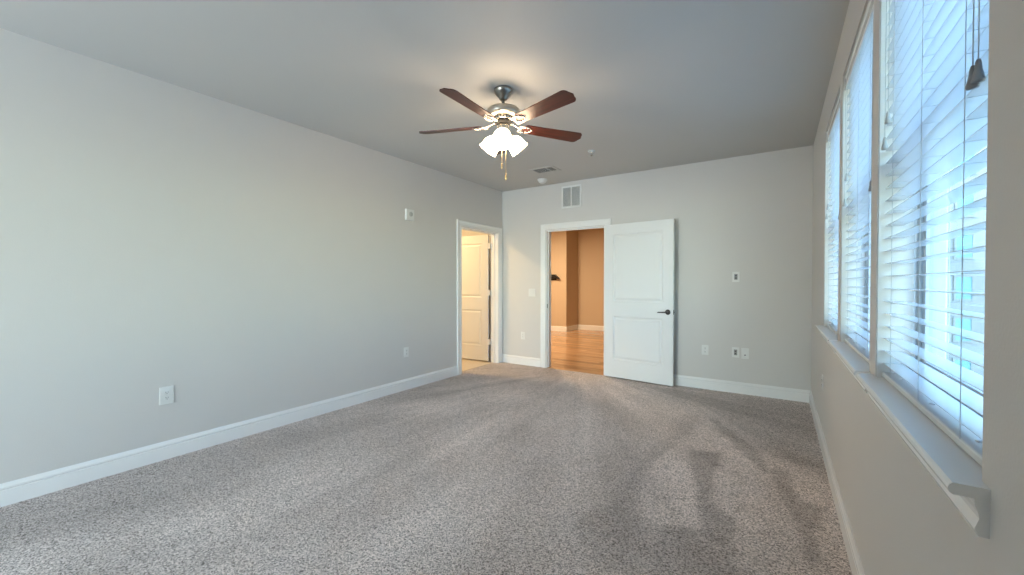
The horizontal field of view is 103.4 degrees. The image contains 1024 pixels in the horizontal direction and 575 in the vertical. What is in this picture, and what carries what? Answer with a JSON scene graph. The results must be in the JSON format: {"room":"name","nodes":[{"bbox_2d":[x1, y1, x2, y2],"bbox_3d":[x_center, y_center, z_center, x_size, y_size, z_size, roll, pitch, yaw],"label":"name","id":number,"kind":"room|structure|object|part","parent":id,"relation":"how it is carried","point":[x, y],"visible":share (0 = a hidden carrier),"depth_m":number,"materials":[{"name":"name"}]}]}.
{"room":"empty bedroom","nodes":[
{"label":"empty bedroom","id":0,"kind":"room"},
{"bbox_2d":[0,28,501,483],"bbox_3d":[-2.865,-0.015,2.550,0.140,2.943,9.898,1,1,33],"label":"wall","id":1,"kind":"structure","parent":0,"point":[155,234],"depth_m":3.03,"materials":[{"name":"paint"}]},
{"bbox_2d":[159,385,173,404],"bbox_3d":[-2.518,0.786,2.951,0.009,0.128,0.082,1,1,33],"label":"wall outlet","id":2,"kind":"object","parent":1,"relation":"attached to","point":[166,393],"visible":1,"depth_m":2.95,"materials":[{"name":"white plastic"}]},
{"bbox_2d":[0,366,457,507],"bbox_3d":[-3.142,1.198,2.007,0.014,0.132,8.660,1,1,33],"label":"baseboard","id":3,"kind":"structure","parent":1,"relation":"attached to","point":[15,491],"depth_m":3.02,"materials":[{"name":"white paint"}]},
{"bbox_2d":[404,347,408,356],"bbox_3d":[-1.266,0.774,4.847,0.009,0.118,0.074,1,1,33],"label":"wall outlet","id":4,"kind":"object","parent":1,"relation":"attached to","point":[406,349],"visible":1,"depth_m":4.85,"materials":[{"name":"white plastic"}]},
{"bbox_2d":[405,208,413,220],"bbox_3d":[-1.228,-0.872,4.856,0.037,0.136,0.124,1,1,33],"label":"fire alarm","id":5,"kind":"object","parent":1,"relation":"attached to","point":[409,213],"visible":1,"depth_m":4.83,"materials":[{"name":"white plastic"}]},
{"bbox_2d":[457,219,501,374],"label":"door","id":6,"kind":"structure","parent":1,"relation":"in","point":[473,292],"depth_m":6.50,"materials":[{"name":"white paint"}]},
{"bbox_2d":[0,0,849,191],"bbox_3d":[-2.526,-1.592,2.965,8.493,0.200,19.000,1,1,33],"label":"ceiling","id":7,"kind":"structure","parent":0,"point":[655,84],"depth_m":2.72,"materials":[{"name":"grey paint"}]},
{"bbox_2d":[419,85,581,179],"bbox_3d":[-0.086,-1.144,3.007,1.302,0.696,1.266,1,1,33],"label":"ceiling fan","id":8,"kind":"object","parent":7,"relation":"hanging from","point":[503,114],"visible":1,"depth_m":2.98,"materials":[{"name":"brown wood"}]},
{"bbox_3d":[-0.480,-1.223,3.148,0.520,0.034,0.132,0,1,13],"label":"blade","id":9,"kind":"part","parent":8,"relation":"part of","materials":[{"name":"brown wood"}]},
{"bbox_3d":[-0.284,-1.217,2.689,0.132,0.034,0.520,0,1,31],"label":"blade","id":10,"kind":"part","parent":8,"relation":"part of","materials":[{"name":"brown wood"}]},
{"bbox_3d":[-0.168,-1.086,3.119,0.154,0.154,0.149,1,1,33],"label":"lamp shade","id":11,"kind":"part","parent":8,"relation":"part of","materials":[{"name":"white glass"}]},
{"bbox_3d":[-0.068,-1.083,2.930,0.152,0.154,0.156,1,1,33],"label":"lamp shade","id":12,"kind":"part","parent":8,"relation":"part of","materials":[{"name":"white glass"}]},
{"bbox_3d":[-0.068,-1.105,2.954,0.057,0.072,0.069,1,1,33],"label":"bulb","id":13,"kind":"part","parent":8,"relation":"part of","materials":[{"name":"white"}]},
{"bbox_3d":[0.046,-1.086,3.110,0.152,0.154,0.156,1,1,33],"label":"lamp shade","id":14,"kind":"part","parent":8,"relation":"part of","materials":[{"name":"white glass"}]},
{"bbox_3d":[0.214,-1.218,2.734,0.132,0.034,0.520,-1,1,-41],"label":"blade","id":15,"kind":"part","parent":8,"relation":"part of","materials":[{"name":"brown wood"}]},
{"bbox_3d":[0.325,-1.224,3.221,0.520,0.034,0.132,0,1,-23],"label":"blade","id":16,"kind":"part","parent":8,"relation":"part of","materials":[{"name":"brown wood"}]},
{"bbox_2d":[538,178,546,183],"bbox_3d":[0.429,-1.497,5.713,0.136,0.063,0.136,1,1,33],"label":"smoke detector","id":17,"kind":"object","parent":7,"relation":"attached to","point":[540,180],"visible":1,"depth_m":5.67,"materials":[{"name":"white plastic"}]},
{"bbox_2d":[529,166,560,173],"bbox_3d":[0.426,-1.518,5.235,0.346,0.008,0.246,1,1,33],"label":"ceiling vent","id":18,"kind":"object","parent":7,"relation":"in","point":[547,169],"visible":1,"depth_m":5.25,"materials":[{"name":"white metal"}]},
{"bbox_2d":[0,329,851,574],"bbox_3d":[-1.321,1.328,4.557,7.793,0.204,14.920,1,1,33],"label":"floor","id":19,"kind":"structure","parent":0,"point":[503,468],"depth_m":2.46,"materials":[{"name":"grey carpet"}]},
{"bbox_2d":[462,230,490,357],"bbox_3d":[-1.176,-0.079,7.353,2.334,2.943,0.020,1,1,33],"label":"wall","id":20,"kind":"structure","parent":0,"point":[464,232],"depth_m":6.82,"materials":[{"name":"paint"}]},
{"bbox_2d":[551,230,577,326],"bbox_3d":[0.390,-0.135,11.569,2.900,2.943,0.700,1,1,33],"label":"wall","id":21,"kind":"structure","parent":0,"point":[564,244],"depth_m":10.64,"materials":[{"name":"beige paint"}]},
{"bbox_2d":[551,274,559,279],"bbox_3d":[1.029,-0.267,10.666,0.520,0.150,0.100,1,1,33],"label":"wall bracket","id":22,"kind":"object","parent":21,"relation":"attached to","point":[553,276],"visible":0.48,"depth_m":10.57,"materials":[{"name":"black metal"}]},
{"bbox_2d":[551,326,566,331],"bbox_3d":[0.199,1.074,11.284,2.914,0.132,0.014,1,1,33],"label":"baseboard","id":23,"kind":"structure","parent":21,"relation":"attached to","point":[553,328],"depth_m":10.59,"materials":[{"name":"white paint"}]},
{"bbox_2d":[567,324,577,331],"bbox_3d":[1.606,1.081,10.783,0.014,0.132,0.700,1,1,33],"label":"baseboard","id":24,"kind":"structure","parent":21,"relation":"attached to","point":[573,327],"depth_m":10.78,"materials":[{"name":"white paint"}]},
{"bbox_2d":[577,228,603,325],"bbox_3d":[3.873,-0.111,9.773,4.893,2.943,0.140,1,1,33],"label":"wall","id":25,"kind":"structure","parent":0,"point":[590,306],"depth_m":10.85,"materials":[{"name":"beige paint"}]},
{"bbox_2d":[578,324,603,330],"bbox_3d":[3.830,1.095,9.725,4.893,0.132,0.014,1,1,33],"label":"baseboard","id":26,"kind":"structure","parent":25,"relation":"attached to","point":[582,327],"depth_m":10.85,"materials":[{"name":"white paint"}]},
{"bbox_2d":[502,145,812,389],"bbox_3d":[1.558,-0.054,5.475,4.019,2.943,0.140,1,1,33],"label":"wall","id":27,"kind":"structure","parent":0,"point":[751,215],"depth_m":4.80,"materials":[{"name":"paint"}]},
{"bbox_2d":[502,354,539,366],"bbox_3d":[0.138,1.140,6.337,0.716,0.132,0.014,1,1,33],"label":"baseboard","id":28,"kind":"structure","parent":27,"relation":"attached to","point":[514,359],"depth_m":6.32,"materials":[{"name":"white paint"}]},
{"bbox_2d":[529,289,534,295],"bbox_3d":[0.305,0.077,6.215,0.118,0.120,0.010,1,1,33],"label":"light switch","id":29,"kind":"object","parent":27,"relation":"attached to","point":[531,291],"visible":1,"depth_m":6.21,"materials":[{"name":"white plastic"}]},
{"bbox_2d":[562,184,580,208],"bbox_3d":[0.856,-1.312,5.832,0.308,0.316,0.010,1,1,33],"label":"air vent","id":30,"kind":"object","parent":27,"relation":"in","point":[571,195],"visible":1,"depth_m":5.83,"materials":[{"name":"white plastic"}]},
{"bbox_2d":[540,218,674,385],"bbox_3d":[1.264,0.136,5.604,1.955,2.160,0.261,1,1,39],"label":"door","id":31,"kind":"structure","parent":27,"relation":"in","point":[639,312],"depth_m":5.27,"materials":[{"name":"white paint"}]},
{"bbox_3d":[0.890,0.133,5.823,1.100,2.160,0.020,1,1,33],"label":"casing","id":32,"kind":"part","parent":31,"relation":"part of","materials":[{"name":"white paint"}]},
{"bbox_3d":[1.868,0.303,4.980,0.151,0.066,0.056,1,1,33],"label":"lever handle","id":33,"kind":"part","parent":31,"relation":"part of","materials":[{"name":"grey metal"}]},
{"bbox_2d":[702,345,707,354],"bbox_3d":[2.331,0.754,4.886,0.074,0.118,0.009,1,1,33],"label":"wall outlet","id":34,"kind":"object","parent":27,"relation":"attached to","point":[704,347],"visible":1,"depth_m":4.88,"materials":[{"name":"white plastic"}]},
{"bbox_2d":[611,374,809,402],"bbox_3d":[2.269,1.159,4.929,2.213,0.132,0.014,1,1,33],"label":"baseboard","id":35,"kind":"structure","parent":27,"relation":"attached to","point":[792,394],"depth_m":4.65,"materials":[{"name":"white paint"}]},
{"bbox_2d":[732,347,738,357],"bbox_3d":[2.602,0.755,4.708,0.074,0.118,0.009,1,1,33],"label":"data plate","id":36,"kind":"object","parent":27,"relation":"attached to","point":[735,350],"visible":1,"depth_m":4.71,"materials":[{"name":"white plastic"}]},
{"bbox_2d":[732,272,739,281],"bbox_3d":[2.600,-0.124,4.697,0.074,0.118,0.009,1,1,33],"label":"data plate","id":37,"kind":"object","parent":27,"relation":"attached to","point":[735,275],"visible":1,"depth_m":4.69,"materials":[{"name":"white plastic"}]},
{"bbox_2d":[741,348,748,358],"bbox_3d":[2.680,0.761,4.652,0.076,0.122,0.016,1,1,33],"label":"cable plate","id":38,"kind":"object","parent":27,"relation":"attached to","point":[744,351],"visible":1,"depth_m":4.66,"materials":[{"name":"white plastic"}]},
{"bbox_2d":[811,0,1023,574],"bbox_3d":[0.584,0.017,0.189,0.180,2.943,10.038,1,1,33],"label":"wall","id":39,"kind":"structure","parent":0,"point":[902,522],"depth_m":0.85,"materials":[{"name":"paint"}]},
{"bbox_2d":[815,131,838,353],"bbox_3d":[2.237,-0.410,2.747,0.215,1.596,0.982,1,1,33],"label":"window","id":40,"kind":"structure","parent":39,"relation":"in","point":[826,332],"depth_m":3.14,"materials":[{"name":"grey plastic"}]},
{"bbox_2d":[825,93,839,334],"bbox_3d":[2.220,-0.451,2.759,0.078,1.506,0.898,1,1,33],"label":"window blind","id":41,"kind":"object","parent":40,"relation":"attached to","point":[833,131],"visible":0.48,"depth_m":2.86,"materials":[{"name":"white plastic"}]},
{"bbox_3d":[2.227,0.293,2.764,0.054,0.019,0.898,1,1,33],"label":"rail","id":42,"kind":"part","parent":41,"relation":"part of","materials":[{"name":"white plastic"}]},
{"bbox_3d":[2.406,-0.441,3.025,0.057,1.442,0.006,1,1,33],"label":"ladder cord","id":43,"kind":"part","parent":41,"relation":"part of","materials":[{"name":"white fabric"}]},
{"bbox_3d":[2.237,-0.437,2.768,0.057,1.442,0.006,1,1,33],"label":"ladder cord","id":44,"kind":"part","parent":41,"relation":"part of","materials":[{"name":"white fabric"}]},
{"bbox_2d":[809,390,864,574],"bbox_3d":[1.599,1.200,1.919,0.014,0.132,5.778,1,1,33],"label":"baseboard","id":45,"kind":"structure","parent":39,"relation":"attached to","point":[853,555],"depth_m":2.20,"materials":[{"name":"white paint"}]},
{"bbox_2d":[828,75,870,393],"bbox_3d":[1.677,-0.398,1.898,0.215,1.596,0.977,1,1,33],"label":"window","id":46,"kind":"structure","parent":39,"relation":"in","point":[855,364],"depth_m":2.28,"materials":[{"name":"grey plastic"}]},
{"bbox_2d":[842,0,873,363],"bbox_3d":[1.659,-0.439,1.910,0.078,1.506,0.893,1,1,33],"label":"window blind","id":47,"kind":"object","parent":46,"relation":"attached to","point":[859,73],"visible":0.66,"depth_m":1.94,"materials":[{"name":"white plastic"}]},
{"bbox_3d":[1.848,-0.807,2.238,0.009,0.637,0.002,1,1,33],"label":"pull cord","id":48,"kind":"part","parent":47,"relation":"part of","materials":[{"name":"grey plastic"}]},
{"bbox_3d":[1.837,-0.874,2.216,0.005,0.503,0.002,1,1,33],"label":"pull cord","id":49,"kind":"part","parent":47,"relation":"part of","materials":[{"name":"white fabric"}]},
{"bbox_3d":[1.844,-0.429,2.174,0.057,1.442,0.006,1,1,33],"label":"ladder cord","id":50,"kind":"part","parent":47,"relation":"part of","materials":[{"name":"white fabric"}]},
{"bbox_3d":[1.667,0.304,1.915,0.054,0.019,0.893,1,1,33],"label":"rail","id":51,"kind":"part","parent":47,"relation":"part of","materials":[{"name":"white plastic"}]},
{"bbox_3d":[1.677,-0.426,1.921,0.057,1.442,0.006,1,1,33],"label":"ladder cord","id":52,"kind":"part","parent":47,"relation":"part of","materials":[{"name":"white fabric"}]},
{"bbox_3d":[1.512,-0.423,1.671,0.057,1.442,0.006,1,1,33],"label":"ladder cord","id":53,"kind":"part","parent":47,"relation":"part of","materials":[{"name":"white fabric"}]},
{"bbox_3d":[1.435,-0.770,1.609,0.005,0.695,0.002,1,1,33],"label":"pull cord","id":54,"kind":"part","parent":47,"relation":"part of","materials":[{"name":"white fabric"}]},
{"bbox_3d":[1.731,-0.091,1.867,0.022,0.725,0.815,1,1,33],"label":"sash","id":55,"kind":"part","parent":46,"relation":"part of","materials":[{"name":"grey plastic"}]},
{"bbox_2d":[856,0,990,538],"bbox_3d":[1.109,-0.387,1.039,0.215,1.596,0.997,1,1,33],"label":"window","id":56,"kind":"structure","parent":39,"relation":"in","point":[958,475],"depth_m":1.34,"materials":[{"name":"grey plastic"}]},
{"bbox_2d":[881,0,988,466],"bbox_3d":[1.092,-0.428,1.050,0.078,1.506,0.913,1,1,33],"label":"window blind","id":57,"kind":"object","parent":56,"relation":"attached to","point":[940,54],"visible":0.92,"depth_m":1.00,"materials":[{"name":"white plastic"}]},
{"bbox_3d":[1.286,-0.814,1.387,0.009,0.602,0.002,1,1,33],"label":"pull cord","id":58,"kind":"part","parent":57,"relation":"part of","materials":[{"name":"white fabric"}]},
{"bbox_3d":[1.275,-0.853,1.365,0.005,0.522,0.002,1,1,33],"label":"pull cord","id":59,"kind":"part","parent":57,"relation":"part of","materials":[{"name":"white fabric"}]},
{"bbox_3d":[1.282,-0.418,1.323,0.057,1.442,0.006,1,1,33],"label":"ladder cord","id":60,"kind":"part","parent":57,"relation":"part of","materials":[{"name":"white fabric"}]},
{"bbox_3d":[1.099,0.316,1.055,0.054,0.019,0.913,1,1,33],"label":"rail","id":61,"kind":"part","parent":57,"relation":"part of","materials":[{"name":"white plastic"}]},
{"bbox_3d":[1.104,-0.414,1.054,0.057,1.442,0.006,1,1,33],"label":"ladder cord","id":62,"kind":"part","parent":57,"relation":"part of","materials":[{"name":"white fabric"}]},
{"bbox_3d":[0.867,-0.759,0.751,0.009,0.695,0.002,1,1,33],"label":"pull cord","id":63,"kind":"part","parent":57,"relation":"part of","materials":[{"name":"white fabric"}]},
{"bbox_3d":[0.939,-0.411,0.803,0.057,1.442,0.006,1,1,33],"label":"ladder cord","id":64,"kind":"part","parent":57,"relation":"part of","materials":[{"name":"white fabric"}]},
{"bbox_3d":[0.862,-0.761,0.741,0.005,0.689,0.002,1,1,33],"label":"pull cord","id":65,"kind":"part","parent":57,"relation":"part of","materials":[{"name":"white fabric"}]},
{"bbox_3d":[1.163,-0.080,1.008,0.022,0.725,0.835,1,1,33],"label":"sash","id":66,"kind":"part","parent":56,"relation":"part of","materials":[{"name":"grey plastic"}]},
{"bbox_3d":[29.545,8.861,-1.415,69.000,0.300,90.000,1,1,33],"label":"floor","id":67,"kind":"structure","parent":0,"visible":0},
{"bbox_2d":[946,168,952,358],"bbox_3d":[13.002,1.460,15.402,3.950,14.050,6.400,1,1,33],"label":"apartment building","id":68,"kind":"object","parent":67,"relation":"on","point":[952,168],"visible":0.02,"depth_m":11.84,"materials":[{"name":"grey"}]},
{"bbox_2d":[947,146,986,375],"bbox_3d":[23.064,0.521,18.333,10.100,15.850,8.400,1,1,33],"label":"apartment building","id":69,"kind":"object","parent":67,"relation":"on","point":[973,282],"visible":0.2,"depth_m":16.45,"materials":[{"name":"grey paint"}]}
]}

